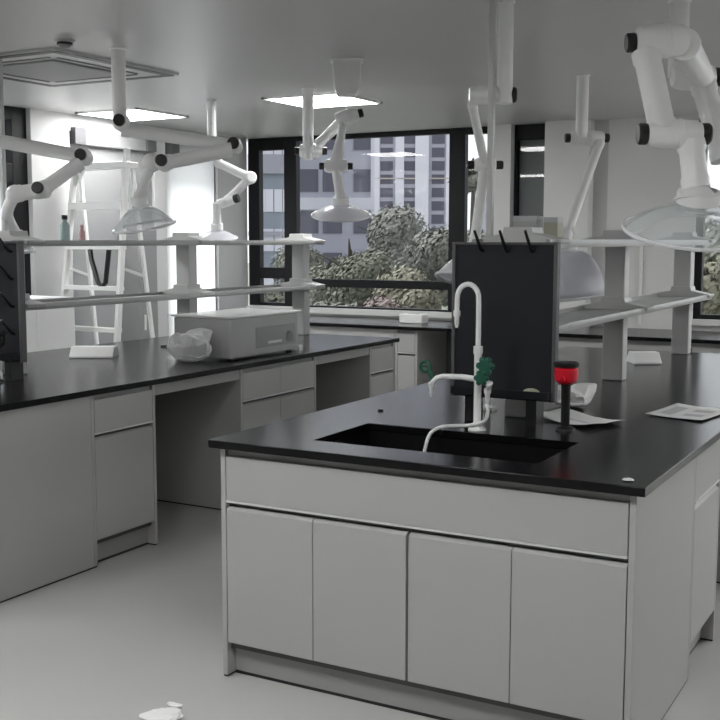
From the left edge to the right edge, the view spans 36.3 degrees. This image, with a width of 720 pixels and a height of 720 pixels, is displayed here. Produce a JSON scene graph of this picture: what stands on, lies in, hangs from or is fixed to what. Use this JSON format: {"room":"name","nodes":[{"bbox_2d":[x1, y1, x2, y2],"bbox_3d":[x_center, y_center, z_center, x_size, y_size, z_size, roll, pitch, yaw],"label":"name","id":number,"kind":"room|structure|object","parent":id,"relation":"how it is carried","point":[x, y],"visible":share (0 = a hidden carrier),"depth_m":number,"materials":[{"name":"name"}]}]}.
{"room":"science laboratory","nodes":[
{"label":"science laboratory","id":0,"kind":"room"},
{"bbox_2d":[69,114,247,336],"bbox_3d":[-3.817,-0.307,5.434,0.250,2.420,11.000,4,7,29],"label":"wall","id":1,"kind":"structure","parent":0,"point":[231,260],"depth_m":9.77,"materials":[{"name":"paint"}]},
{"bbox_2d":[4,105,30,294],"bbox_3d":[-2.777,-0.927,7.168,0.110,1.560,1.540,4,7,29],"label":"window","id":2,"kind":"structure","parent":1,"relation":"in","point":[14,117],"depth_m":7.70,"materials":[{"name":"black"}]},
{"bbox_2d":[25,108,73,296],"bbox_3d":[-2.342,-0.592,8.066,0.260,2.420,0.380,4,7,29],"label":"wall","id":3,"kind":"structure","parent":1,"relation":"attached to","point":[51,127],"depth_m":7.90,"materials":[{"name":"paint"}]},
{"bbox_2d":[69,127,156,345],"bbox_3d":[-1.907,-0.796,8.577,0.090,1.935,0.920,4,7,29],"label":"roller blind","id":4,"kind":"object","parent":1,"relation":"attached to","point":[99,185],"visible":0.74,"depth_m":8.44,"materials":[{"name":"grey fabric"}]},
{"bbox_2d":[165,142,215,335],"bbox_3d":[-1.435,-0.890,9.439,0.090,1.935,0.665,4,7,29],"label":"roller blind","id":5,"kind":"object","parent":1,"relation":"attached to","point":[189,189],"visible":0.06,"depth_m":9.41,"materials":[{"name":"white fabric"}]},
{"bbox_2d":[214,167,215,287],"bbox_3d":[-1.531,-0.863,9.496,0.170,1.950,0.715,4,7,29],"label":"window","id":6,"kind":"structure","parent":1,"relation":"in","point":[214,167],"depth_m":9.75,"materials":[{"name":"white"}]},
{"bbox_2d":[0,0,719,141],"bbox_3d":[0.328,-1.307,3.040,9.700,0.100,11.450,4,7,29],"label":"ceiling","id":7,"kind":"structure","parent":0,"point":[423,58],"depth_m":5.49,"materials":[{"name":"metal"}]},
{"bbox_2d":[0,134,92,253],"bbox_3d":[-1.713,-1.024,5.513,0.650,1.004,0.579,4,7,29],"label":"fume extraction arm","id":8,"kind":"object","parent":7,"relation":"hanging from","point":[78,158],"visible":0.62,"depth_m":5.43},
{"bbox_2d":[21,230,35,253],"bbox_3d":[-1.821,-0.625,5.846,0.182,0.138,0.182,4,7,29],"label":"hood","id":9,"kind":"object","parent":8,"relation":"attached to","point":[25,251],"depth_m":5.82,"materials":[{"name":"white"}]},
{"bbox_2d":[54,38,74,47],"bbox_3d":[-1.368,-1.465,5.080,0.096,0.034,0.096,4,7,29],"label":"smoke detector","id":10,"kind":"object","parent":7,"relation":"attached to","point":[62,42],"visible":1,"depth_m":5.05,"materials":[{"name":"white plastic"}]},
{"bbox_2d":[0,47,178,86],"bbox_3d":[-1.652,-1.560,5.901,0.962,0.024,0.950,4,7,29],"label":"air conditioner cassette","id":11,"kind":"object","parent":7,"relation":"attached to","point":[51,66],"visible":0.82,"depth_m":5.80,"materials":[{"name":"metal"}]},
{"bbox_2d":[3,59,110,81],"bbox_3d":[-1.652,-1.554,5.902,0.540,0.011,0.540,4,7,29],"label":"grille","id":12,"kind":"object","parent":11,"relation":"attached to","point":[52,70],"depth_m":5.84,"materials":[{"name":"grey"}]},
{"bbox_2d":[75,107,188,120],"bbox_3d":[-1.669,-1.800,8.053,0.580,0.014,0.580,4,7,29],"label":"recessed light","id":13,"kind":"object","parent":7,"relation":"in","point":[134,114],"visible":0.84,"depth_m":8.00,"materials":[{"name":"white plastic"}]},
{"bbox_2d":[85,110,178,120],"bbox_3d":[-1.669,-1.801,8.053,0.542,0.009,0.542,4,7,29],"label":"diffuser","id":14,"kind":"object","parent":13,"relation":"attached to","point":[134,115],"depth_m":8.00,"materials":[{"name":"white plastic"}]},
{"bbox_2d":[109,47,242,233],"bbox_3d":[-0.883,-1.056,5.308,0.641,0.893,0.310,-1,6,-9],"label":"fume extraction arm","id":15,"kind":"object","parent":7,"relation":"hanging from","point":[214,148],"visible":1,"depth_m":5.31},
{"bbox_2d":[112,195,175,233],"bbox_3d":[-1.047,-0.705,5.320,0.312,0.192,0.306,4,7,29],"label":"hood","id":16,"kind":"object","parent":15,"relation":"attached to","point":[137,200],"depth_m":5.26,"materials":[{"name":"white"}]},
{"bbox_2d":[200,100,256,239],"bbox_3d":[-0.891,-1.248,7.252,0.388,0.933,0.277,-2,6,-15],"label":"fume extraction arm","id":17,"kind":"object","parent":7,"relation":"hanging from","point":[216,233],"visible":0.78,"depth_m":7.21},
{"bbox_2d":[200,223,237,239],"bbox_3d":[-0.946,-0.848,7.277,0.272,0.131,0.270,4,7,29],"label":"hood","id":18,"kind":"object","parent":17,"relation":"attached to","point":[216,233],"depth_m":7.22,"materials":[{"name":"white"}]},
{"bbox_2d":[261,92,381,107],"bbox_3d":[-0.245,-1.708,7.222,0.580,0.014,0.580,4,7,29],"label":"recessed light","id":19,"kind":"object","parent":7,"relation":"in","point":[328,99],"visible":0.67,"depth_m":7.18,"materials":[{"name":"white plastic"}]},
{"bbox_2d":[295,87,370,221],"bbox_3d":[-0.193,-1.231,6.564,0.543,0.816,0.354,4,7,29],"label":"fume extraction arm","id":20,"kind":"object","parent":7,"relation":"hanging from","point":[340,211],"visible":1,"depth_m":6.53},
{"bbox_2d":[311,196,370,221],"bbox_3d":[-0.113,-0.902,6.556,0.360,0.163,0.355,4,7,29],"label":"hood","id":21,"kind":"object","parent":20,"relation":"attached to","point":[340,211],"depth_m":6.47,"materials":[{"name":"white"}]},
{"bbox_2d":[330,58,363,96],"bbox_3d":[-0.067,-1.447,5.629,0.170,0.185,0.120,0,6,0],"label":"outlet box","id":22,"kind":"object","parent":7,"relation":"hanging from","point":[346,71],"visible":1,"depth_m":5.58,"materials":[{"name":"white plastic"}]},
{"bbox_2d":[434,0,516,283],"bbox_3d":[0.460,-0.843,4.458,0.285,1.129,0.404,0,6,-4],"label":"fume extraction arm","id":23,"kind":"object","parent":7,"relation":"hanging from","point":[506,94],"visible":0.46,"depth_m":4.27},
{"bbox_2d":[434,241,471,283],"bbox_3d":[0.450,-0.391,4.570,0.282,0.206,0.272,4,7,29],"label":"hood","id":24,"kind":"object","parent":23,"relation":"attached to","point":[444,274],"depth_m":4.57,"materials":[{"name":"white"}]},
{"bbox_2d":[560,74,609,301],"bbox_3d":[1.199,-0.951,5.982,0.390,1.244,0.660,4,7,29],"label":"fume extraction arm","id":25,"kind":"object","parent":7,"relation":"hanging from","point":[581,278],"visible":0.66,"depth_m":5.92},
{"bbox_2d":[560,247,603,301],"bbox_3d":[1.133,-0.479,5.915,0.392,0.321,0.391,4,7,29],"label":"hood","id":26,"kind":"object","parent":25,"relation":"attached to","point":[581,278],"depth_m":5.76,"materials":[{"name":"white"}]},
{"bbox_2d":[621,0,719,251],"bbox_3d":[1.126,-0.856,3.785,0.464,0.954,1.090,1,6,10],"label":"fume extraction arm","id":27,"kind":"object","parent":7,"relation":"hanging from","point":[689,66],"visible":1,"depth_m":3.47},
{"bbox_2d":[621,187,719,251],"bbox_3d":[1.072,-0.452,3.509,0.458,0.211,0.448,4,7,29],"label":"hood","id":28,"kind":"object","parent":27,"relation":"attached to","point":[691,197],"depth_m":3.42,"materials":[{"name":"white"}]},
{"bbox_2d":[0,501,719,719],"bbox_3d":[0.172,1.188,3.398,10.050,0.100,11.450,4,7,29],"label":"floor","id":29,"kind":"structure","parent":0,"point":[125,637],"depth_m":4.01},
{"bbox_2d":[0,396,94,602],"bbox_3d":[-2.015,0.554,5.019,1.414,0.804,0.735,4,7,29],"label":"base cabinet","id":30,"kind":"object","parent":29,"relation":"on","point":[47,527],"visible":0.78,"depth_m":4.74,"materials":[{"name":"grey"}]},
{"bbox_2d":[26,295,74,352],"bbox_3d":[-2.328,0.139,7.401,0.446,1.110,0.720,4,7,29],"label":"base cabinet","id":31,"kind":"object","parent":29,"relation":"on","point":[47,329],"visible":0.02,"depth_m":7.37,"materials":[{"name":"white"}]},
{"bbox_2d":[60,147,154,344],"bbox_3d":[-1.841,-0.434,7.913,0.621,2.146,0.596,4,7,29],"label":"step ladder","id":32,"kind":"object","parent":29,"relation":"on","point":[126,167],"visible":0.4,"depth_m":7.78,"materials":[{"name":"white metal"}]},
{"bbox_2d":[121,227,157,340],"bbox_3d":[-1.738,-0.246,8.675,0.225,1.600,0.200,4,7,29],"label":"cabinet","id":33,"kind":"object","parent":29,"relation":"on","point":[135,325],"visible":0.23,"depth_m":8.56,"materials":[{"name":"grey"}]},
{"bbox_2d":[139,707,182,719],"bbox_3d":[-0.622,1.118,3.462,0.125,0.022,0.110,4,7,29],"label":"paper scrap","id":34,"kind":"object","parent":29,"relation":"on","point":[169,713],"visible":1,"depth_m":3.45,"materials":[{"name":"white paper"}]},
{"bbox_2d":[90,370,239,567],"bbox_3d":[-1.222,0.484,5.665,0.662,0.804,1.167,4,7,29],"label":"base cabinet","id":35,"kind":"object","parent":29,"relation":"on","point":[123,426],"visible":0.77,"depth_m":5.21,"materials":[{"name":"grey laminate"}]},
{"bbox_2d":[167,701,182,707],"bbox_3d":[-0.600,1.114,3.543,0.058,0.012,0.026,4,7,29],"label":"paper scrap","id":36,"kind":"object","parent":29,"relation":"on","point":[172,704],"visible":0.97,"depth_m":3.54,"materials":[{"name":"white paper"}]},
{"bbox_2d":[155,347,368,509],"bbox_3d":[-0.581,0.359,6.814,0.662,0.804,1.474,4,7,29],"label":"base cabinet","id":37,"kind":"object","parent":29,"relation":"on","point":[188,472],"visible":0.52,"depth_m":6.21,"materials":[{"name":"grey"}]},
{"bbox_2d":[310,326,394,390],"bbox_3d":[0.016,0.100,9.200,0.965,0.803,0.690,4,7,29],"label":"base cabinet","id":38,"kind":"object","parent":29,"relation":"on","point":[313,329],"visible":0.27,"depth_m":8.79,"materials":[{"name":"laminate"}]},
{"bbox_2d":[316,343,393,411],"bbox_3d":[-0.136,0.273,7.610,0.662,0.804,0.355,4,7,29],"label":"base cabinet","id":39,"kind":"object","parent":29,"relation":"on","point":[341,382],"visible":0.41,"depth_m":7.39,"materials":[{"name":"grey laminate"}]},
{"bbox_2d":[395,330,446,390],"bbox_3d":[0.527,0.132,8.916,0.195,0.803,0.692,4,7,29],"label":"base cabinet","id":40,"kind":"object","parent":29,"relation":"on","point":[414,346],"visible":0.53,"depth_m":8.63,"materials":[{"name":"grey"}]},
{"bbox_2d":[446,332,450,373],"bbox_3d":[1.043,0.137,8.877,0.745,0.803,0.020,4,7,29],"label":"panel","id":41,"kind":"object","parent":29,"relation":"on","point":[448,363],"visible":0.02,"depth_m":9.02,"materials":[{"name":"grey"}]},
{"bbox_2d":[221,449,694,719],"bbox_3d":[0.323,0.698,3.729,1.414,0.804,0.735,4,7,29],"label":"base cabinet","id":42,"kind":"object","parent":29,"relation":"on","point":[431,595],"visible":0.88,"depth_m":3.38,"materials":[{"name":"grey laminate"}]},
{"bbox_2d":[559,337,602,347],"bbox_3d":[1.609,0.198,8.320,0.788,0.803,0.692,4,7,29],"label":"base cabinet","id":43,"kind":"object","parent":29,"relation":"on","point":[563,341],"visible":0.02,"depth_m":7.91,"materials":[{"name":"grey"}]},
{"bbox_2d":[310,315,719,343],"bbox_3d":[1.585,-0.217,8.286,6.445,0.026,0.745,4,7,29],"label":"countertop","id":44,"kind":"structure","parent":43,"relation":"on","point":[639,334],"depth_m":8.44,"materials":[{"name":"stone"}]},
{"bbox_2d":[399,313,427,323],"bbox_3d":[0.436,-0.338,8.900,0.210,0.076,0.120,4,7,29],"label":"tissue box","id":45,"kind":"object","parent":44,"relation":"on","point":[412,318],"visible":1,"depth_m":8.85,"materials":[{"name":"white cardboard"}]},
{"bbox_2d":[627,340,719,353],"bbox_3d":[2.307,0.241,7.935,0.793,0.803,0.692,4,7,29],"label":"base cabinet","id":46,"kind":"object","parent":29,"relation":"on","point":[631,344],"visible":0.03,"depth_m":7.62,"materials":[{"name":"grey"}]},
{"bbox_2d":[687,439,719,679],"bbox_3d":[1.116,0.628,4.375,0.662,0.804,1.167,4,7,29],"label":"base cabinet","id":47,"kind":"object","parent":29,"relation":"on","point":[707,464],"visible":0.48,"depth_m":3.90,"materials":[{"name":"grey laminate"}]},
{"bbox_2d":[716,497,719,582],"bbox_3d":[1.758,0.503,5.524,0.662,0.804,1.474,4,7,29],"label":"base cabinet","id":48,"kind":"object","parent":29,"relation":"on","point":[718,550],"visible":0.02,"depth_m":4.82,"materials":[{"name":"grey laminate"}]},
{"bbox_3d":[0.900,0.501,5.535,0.660,0.804,2.998,4,7,29],"label":"base cabinet","id":49,"kind":"object","parent":29,"relation":"on","visible":0},
{"bbox_2d":[208,346,719,496],"bbox_3d":[1.050,0.143,4.984,1.474,0.027,3.783,4,7,29],"label":"countertop","id":50,"kind":"structure","parent":49,"relation":"on","point":[648,449],"depth_m":3.87,"materials":[{"name":"stone"}]},
{"bbox_2d":[333,430,565,463],"bbox_3d":[0.284,0.406,3.685,0.819,0.211,0.419,4,7,29],"label":"sink","id":51,"kind":"object","parent":50,"relation":"in","point":[471,448],"visible":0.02,"depth_m":3.87,"materials":[{"name":"black plastic"}]},
{"bbox_2d":[419,282,494,431],"bbox_3d":[0.343,-0.015,3.879,0.313,0.525,0.106,4,7,29],"label":"tap","id":52,"kind":"object","parent":50,"relation":"on","point":[483,367],"visible":1,"depth_m":3.86,"materials":[{"name":"white metal"}]},
{"bbox_2d":[423,404,488,451],"bbox_3d":[0.330,0.277,3.860,0.242,0.255,0.063,0,6,-1],"label":"hose","id":53,"kind":"object","parent":52,"relation":"hanging from","point":[485,419],"visible":0.89,"depth_m":3.85,"materials":[{"name":"white plastic"}]},
{"bbox_2d":[483,0,502,410],"bbox_3d":[0.507,-0.593,4.274,0.060,1.589,0.060,4,7,29],"label":"pole","id":54,"kind":"object","parent":50,"relation":"on","point":[492,3],"visible":0.74,"depth_m":4.23,"materials":[{"name":"silver metal"}]},
{"bbox_2d":[450,230,560,425],"bbox_3d":[0.519,-0.119,4.005,0.408,0.705,0.142,4,7,29],"label":"pegboard","id":55,"kind":"object","parent":50,"relation":"on","point":[518,283],"visible":0.97,"depth_m":3.99,"materials":[{"name":"black plastic"}]},
{"bbox_2d":[450,385,550,400],"bbox_3d":[0.512,0.119,4.020,0.380,0.028,0.043,4,7,29],"label":"drip tray","id":56,"kind":"object","parent":55,"relation":"on","point":[514,392],"depth_m":4.00,"materials":[{"name":"black plastic"}]},
{"bbox_2d":[523,388,538,391],"bbox_3d":[0.620,0.118,3.966,0.065,0.031,0.026,4,7,29],"label":"soap bar","id":57,"kind":"object","parent":55,"relation":"on","point":[528,389],"visible":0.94,"depth_m":3.96,"materials":[{"name":"beige"}]},
{"bbox_2d":[553,361,579,431],"bbox_3d":[0.728,0.128,3.879,0.092,0.243,0.092,-2,7,-20],"label":"emergency eyewash","id":58,"kind":"object","parent":50,"relation":"on","point":[565,372],"visible":1,"depth_m":3.86,"materials":[{"name":"black plastic"}]},
{"bbox_2d":[553,383,596,406],"bbox_3d":[0.850,0.141,4.446,0.189,0.094,0.196,4,7,29],"label":"plastic bag","id":59,"kind":"object","parent":50,"relation":"on","point":[581,394],"visible":0.62,"depth_m":4.40,"materials":[{"name":"white plastic"}]},
{"bbox_2d":[544,408,619,424],"bbox_3d":[0.802,0.216,4.100,0.199,0.017,0.330,-4,7,-31],"label":"paper sheet","id":60,"kind":"object","parent":50,"relation":"on","point":[576,418],"visible":0.8,"depth_m":4.10,"materials":[{"name":"white paper"}]},
{"bbox_2d":[472,227,715,417],"bbox_3d":[1.249,-0.266,5.302,0.338,0.719,2.880,4,7,29],"label":"shelf","id":61,"kind":"object","parent":50,"relation":"on","point":[614,309],"visible":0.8,"depth_m":5.24,"materials":[{"name":"silver metal"}]},
{"bbox_2d":[513,216,542,228],"bbox_3d":[0.662,-0.514,4.326,0.097,0.107,0.102,3,7,23],"label":"carton","id":62,"kind":"object","parent":61,"relation":"on","point":[518,221],"visible":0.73,"depth_m":4.28,"materials":[{"name":"cardboard"}]},
{"bbox_2d":[544,217,563,237],"bbox_3d":[0.760,-0.509,4.306,0.057,0.102,0.102,3,7,23],"label":"carton","id":63,"kind":"object","parent":61,"relation":"on","point":[553,226],"visible":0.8,"depth_m":4.26,"materials":[{"name":"beige cardboard"}]},
{"bbox_2d":[622,478,633,480],"bbox_3d":[0.750,0.334,3.069,0.033,0.007,0.030,4,7,29],"label":"paper scrap","id":64,"kind":"object","parent":50,"relation":"on","point":[624,479],"visible":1,"depth_m":3.06,"materials":[{"name":"white paper"}]},
{"bbox_2d":[627,351,661,364],"bbox_3d":[1.560,-0.015,6.030,0.150,0.062,0.170,0,6,-2],"label":"socket","id":65,"kind":"object","parent":50,"relation":"on","point":[634,357],"visible":0.91,"depth_m":5.97,"materials":[{"name":"white plastic"}]},
{"bbox_2d":[645,403,719,419],"bbox_3d":[1.280,0.202,4.271,0.240,0.007,0.356,5,8,38],"label":"paper sheet","id":66,"kind":"object","parent":50,"relation":"on","point":[681,411],"visible":1,"depth_m":4.27,"materials":[{"name":"white paper"}]},
{"bbox_3d":[-1.438,0.357,6.825,0.660,0.804,2.998,4,7,29],"label":"base cabinet","id":67,"kind":"object","parent":29,"relation":"on","visible":0},
{"bbox_2d":[0,333,399,411],"bbox_3d":[-1.289,-0.001,6.274,1.474,0.027,3.783,4,7,29],"label":"countertop","id":68,"kind":"structure","parent":67,"relation":"on","point":[52,376],"depth_m":5.78,"materials":[{"name":"stone"}]},
{"bbox_2d":[0,330,5,382],"bbox_3d":[-1.711,-0.015,5.159,0.092,0.243,0.092,-2,7,-20],"label":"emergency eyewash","id":69,"kind":"object","parent":68,"relation":"on","point":[2,332],"visible":1,"depth_m":5.14,"materials":[{"name":"black plastic"}]},
{"bbox_2d":[0,59,7,369],"bbox_3d":[-1.819,-0.741,5.608,0.060,1.589,0.060,4,7,29],"label":"pole","id":70,"kind":"object","parent":68,"relation":"on","point":[3,186],"visible":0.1,"depth_m":5.57,"materials":[{"name":"silver metal"}]},
{"bbox_2d":[0,238,26,380],"bbox_3d":[-1.784,-0.251,5.276,0.408,0.686,0.142,4,7,29],"label":"pegboard","id":71,"kind":"object","parent":68,"relation":"on","point":[13,353],"visible":0.99,"depth_m":5.21,"materials":[{"name":"black plastic"}]},
{"bbox_2d":[0,354,19,360],"bbox_3d":[-1.790,-0.022,5.290,0.380,0.028,0.043,4,7,29],"label":"drip tray","id":72,"kind":"object","parent":71,"relation":"on","point":[3,357],"depth_m":5.20,"materials":[{"name":"black plastic"}]},
{"bbox_2d":[69,346,118,357],"bbox_3d":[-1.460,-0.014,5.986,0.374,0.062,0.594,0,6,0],"label":"socket","id":73,"kind":"object","parent":68,"relation":"on","point":[76,351],"visible":1,"depth_m":5.94,"materials":[{"name":"white plastic"}]},
{"bbox_2d":[0,231,324,373],"bbox_3d":[-1.085,-0.408,6.601,0.338,0.713,2.900,4,7,29],"label":"shelf","id":74,"kind":"object","parent":68,"relation":"on","point":[186,291],"visible":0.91,"depth_m":6.61,"materials":[{"name":"silver metal"}]},
{"bbox_2d":[60,215,69,239],"bbox_3d":[-1.561,-0.693,5.801,0.052,0.145,0.052,4,7,29],"label":"bottle","id":75,"kind":"object","parent":74,"relation":"on","point":[64,226],"visible":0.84,"depth_m":5.78,"materials":[{"name":"teal glass"}]},
{"bbox_2d":[79,225,84,239],"bbox_3d":[-1.513,-0.686,5.971,0.034,0.095,0.034,4,7,29],"label":"bottle","id":76,"kind":"object","parent":74,"relation":"on","point":[81,231],"visible":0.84,"depth_m":5.96,"materials":[{"name":"pink"}]},
{"bbox_2d":[166,328,212,361],"bbox_3d":[-0.935,-0.081,6.044,0.312,0.184,0.176,4,7,29],"label":"plastic bag","id":77,"kind":"object","parent":68,"relation":"on","point":[193,345],"visible":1,"depth_m":5.98,"materials":[{"name":"white"}]},
{"bbox_2d":[171,308,302,360],"bbox_3d":[-0.719,-0.161,6.464,0.477,0.252,0.781,4,7,29],"label":"instrument","id":78,"kind":"object","parent":68,"relation":"on","point":[241,332],"visible":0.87,"depth_m":6.25,"materials":[{"name":"paint"}]},
{"bbox_2d":[310,120,719,331],"bbox_3d":[2.957,-0.588,8.093,9.500,2.420,0.250,4,7,29],"label":"wall","id":79,"kind":"structure","parent":0,"point":[600,178],"depth_m":8.50,"materials":[{"name":"paint"}]},
{"bbox_2d":[248,126,487,311],"bbox_3d":[0.051,-1.196,9.569,2.430,1.540,0.070,4,7,29],"label":"window","id":80,"kind":"structure","parent":79,"relation":"in","point":[458,139],"depth_m":9.82,"materials":[{"name":"black metal"}]},
{"bbox_2d":[246,305,719,325],"bbox_3d":[1.778,-0.319,8.630,6.450,0.065,0.050,4,7,29],"label":"trim","id":81,"kind":"structure","parent":79,"relation":"attached to","point":[700,322],"depth_m":9.51,"materials":[{"name":"paint"}]},
{"bbox_2d":[494,124,513,234],"bbox_3d":[1.143,-0.681,8.917,0.164,2.420,0.060,4,7,29],"label":"trim","id":82,"kind":"structure","parent":79,"relation":"attached to","point":[504,133],"depth_m":8.80,"materials":[{"name":"paint"}]},
{"bbox_2d":[514,123,544,215],"bbox_3d":[1.399,-1.324,8.825,0.330,1.120,0.110,4,7,29],"label":"window","id":83,"kind":"structure","parent":79,"relation":"in","point":[529,138],"depth_m":8.84,"materials":[{"name":"black glass"}]},
{"bbox_2d":[519,140,544,215],"bbox_3d":[1.421,-1.329,8.864,0.330,1.120,0.020,4,7,29],"label":"blind","id":84,"kind":"object","parent":83,"relation":"attached to","point":[531,152],"depth_m":8.86,"materials":[{"name":"grey fabric"}]},
{"bbox_2d":[543,119,594,308],"bbox_3d":[1.623,-0.648,8.618,0.358,2.420,0.120,4,7,29],"label":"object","id":85,"kind":"structure","parent":79,"relation":"attached to","point":[565,164],"depth_m":8.49,"materials":[{"name":"paint"}]},
{"bbox_2d":[638,246,644,324],"bbox_3d":[2.140,-0.589,8.366,0.044,0.640,0.027,4,7,29],"label":"conduit","id":86,"kind":"object","parent":79,"relation":"attached to","point":[641,258],"visible":0.62,"depth_m":8.35,"materials":[{"name":"white plastic"}]},
{"bbox_2d":[606,115,699,329],"bbox_3d":[2.259,-0.630,8.466,0.665,2.420,0.270,4,7,29],"label":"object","id":87,"kind":"structure","parent":79,"relation":"attached to","point":[641,178],"depth_m":8.31,"materials":[{"name":"paint"}]},
{"bbox_2d":[693,120,719,319],"bbox_3d":[3.575,-0.989,7.624,2.410,1.520,0.070,4,7,29],"label":"window","id":88,"kind":"structure","parent":79,"relation":"in","point":[700,218],"depth_m":8.20,"materials":[{"name":"black"}]},
{"label":"outside","id":89,"kind":"structure","parent":0,"visible":0},
{"bbox_2d":[73,263,447,326],"bbox_3d":[-8.846,-16.683,251.625,580.000,0.500,408.000,4,7,29],"label":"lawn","id":90,"kind":"structure","parent":89,"point":[444,308],"depth_m":207.09,"materials":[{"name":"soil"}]},
{"bbox_2d":[247,150,283,304],"bbox_3d":[-10.956,-20.671,133.853,5.197,33.000,12.500,0,6,-5],"label":"office block","id":91,"kind":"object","parent":90,"relation":"on","point":[273,161],"visible":0.25,"depth_m":128.25,"materials":[{"name":"grey concrete"}]},
{"bbox_2d":[264,293,282,301],"bbox_3d":[-4.177,0.760,50.815,3.670,8.552,3.149,2,6,14],"label":"tree","id":92,"kind":"object","parent":90,"relation":"on","point":[265,294],"visible":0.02,"depth_m":49.73,"materials":[{"name":"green plant"}]},
{"bbox_2d":[267,245,326,301],"bbox_3d":[-2.326,0.237,46.640,3.471,10.501,2.998,3,7,23],"label":"tree","id":93,"kind":"object","parent":90,"relation":"on","point":[313,265],"visible":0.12,"depth_m":45.84,"materials":[{"name":"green plant"}]},
{"bbox_2d":[310,299,358,306],"bbox_3d":[-0.740,3.239,24.808,1.995,9.279,2.018,2,6,16],"label":"tree","id":94,"kind":"object","parent":90,"relation":"on","point":[324,302],"visible":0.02,"depth_m":24.55,"materials":[{"name":"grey plant"}]},
{"bbox_2d":[300,138,374,268],"bbox_3d":[-3.539,-23.871,154.028,10.768,35.000,12.500,0,6,-1],"label":"building","id":95,"kind":"structure","parent":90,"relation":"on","point":[317,191],"depth_m":148.19,"materials":[{"name":"paint"}]},
{"bbox_2d":[309,239,400,306],"bbox_3d":[-0.345,1.088,38.392,3.573,10.605,3.053,4,7,29],"label":"tree","id":96,"kind":"object","parent":90,"relation":"on","point":[368,267],"visible":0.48,"depth_m":37.09,"materials":[{"name":"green plant"}]},
{"bbox_2d":[360,293,406,307],"bbox_3d":[0.322,2.881,28.308,2.033,9.234,2.145,4,7,29],"label":"tree","id":97,"kind":"object","parent":90,"relation":"on","point":[380,301],"visible":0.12,"depth_m":27.39,"materials":[{"name":"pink plant"}]},
{"bbox_2d":[340,203,428,271],"bbox_3d":[1.371,-0.904,49.204,5.016,12.222,4.399,3,7,24],"label":"tree","id":98,"kind":"object","parent":90,"relation":"on","point":[396,232],"visible":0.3,"depth_m":47.30,"materials":[{"name":"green plant"}]},
{"bbox_2d":[372,264,444,308],"bbox_3d":[1.433,2.292,30.523,2.313,9.927,2.118,6,8,41],"label":"tree","id":99,"kind":"object","parent":90,"relation":"on","point":[411,298],"visible":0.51,"depth_m":29.38,"materials":[{"name":"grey plant"}]},
{"bbox_2d":[374,134,449,244],"bbox_3d":[11.406,-50.695,243.222,17.168,69.000,16.900,0,6,3],"label":"apartment tower","id":100,"kind":"structure","parent":90,"relation":"on","point":[413,171],"depth_m":236.46,"materials":[{"name":"paint"}]},
{"bbox_2d":[403,224,469,308],"bbox_3d":[2.677,1.051,36.499,2.800,11.098,2.965,4,7,29],"label":"tree","id":101,"kind":"object","parent":90,"relation":"on","point":[431,255],"visible":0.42,"depth_m":35.36,"materials":[{"name":"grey plant"}]},
{"bbox_2d":[447,157,477,233],"bbox_3d":[2.998,0.690,31.726,1.095,12.851,0.986,-1,6,-6],"label":"tree","id":102,"kind":"object","parent":90,"relation":"on","point":[472,175],"visible":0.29,"depth_m":30.93,"materials":[{"name":"grey plant"}]},
{"bbox_2d":[467,229,485,241],"bbox_3d":[2.981,2.044,28.501,1.242,10.861,1.377,4,7,29],"label":"tree","id":103,"kind":"object","parent":90,"relation":"on","point":[483,234],"visible":0.02,"depth_m":27.57,"materials":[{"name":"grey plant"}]},
{"bbox_2d":[482,194,486,231],"bbox_3d":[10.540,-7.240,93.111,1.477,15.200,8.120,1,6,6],"label":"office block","id":104,"kind":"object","parent":90,"relation":"on","point":[484,217],"visible":0.02,"depth_m":88.73,"materials":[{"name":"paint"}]},
{"bbox_2d":[702,253,719,313],"bbox_3d":[6.629,3.011,22.183,1.843,10.320,2.347,-2,6,-15],"label":"tree","id":105,"kind":"object","parent":90,"relation":"on","point":[711,276],"visible":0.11,"depth_m":20.81,"materials":[{"name":"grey plant"}]},
{"bbox_2d":[704,215,719,268],"bbox_3d":[8.916,2.102,26.247,3.172,11.251,3.563,4,7,29],"label":"tree","id":106,"kind":"object","parent":90,"relation":"on","point":[714,232],"visible":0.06,"depth_m":25.04,"materials":[{"name":"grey plant"}]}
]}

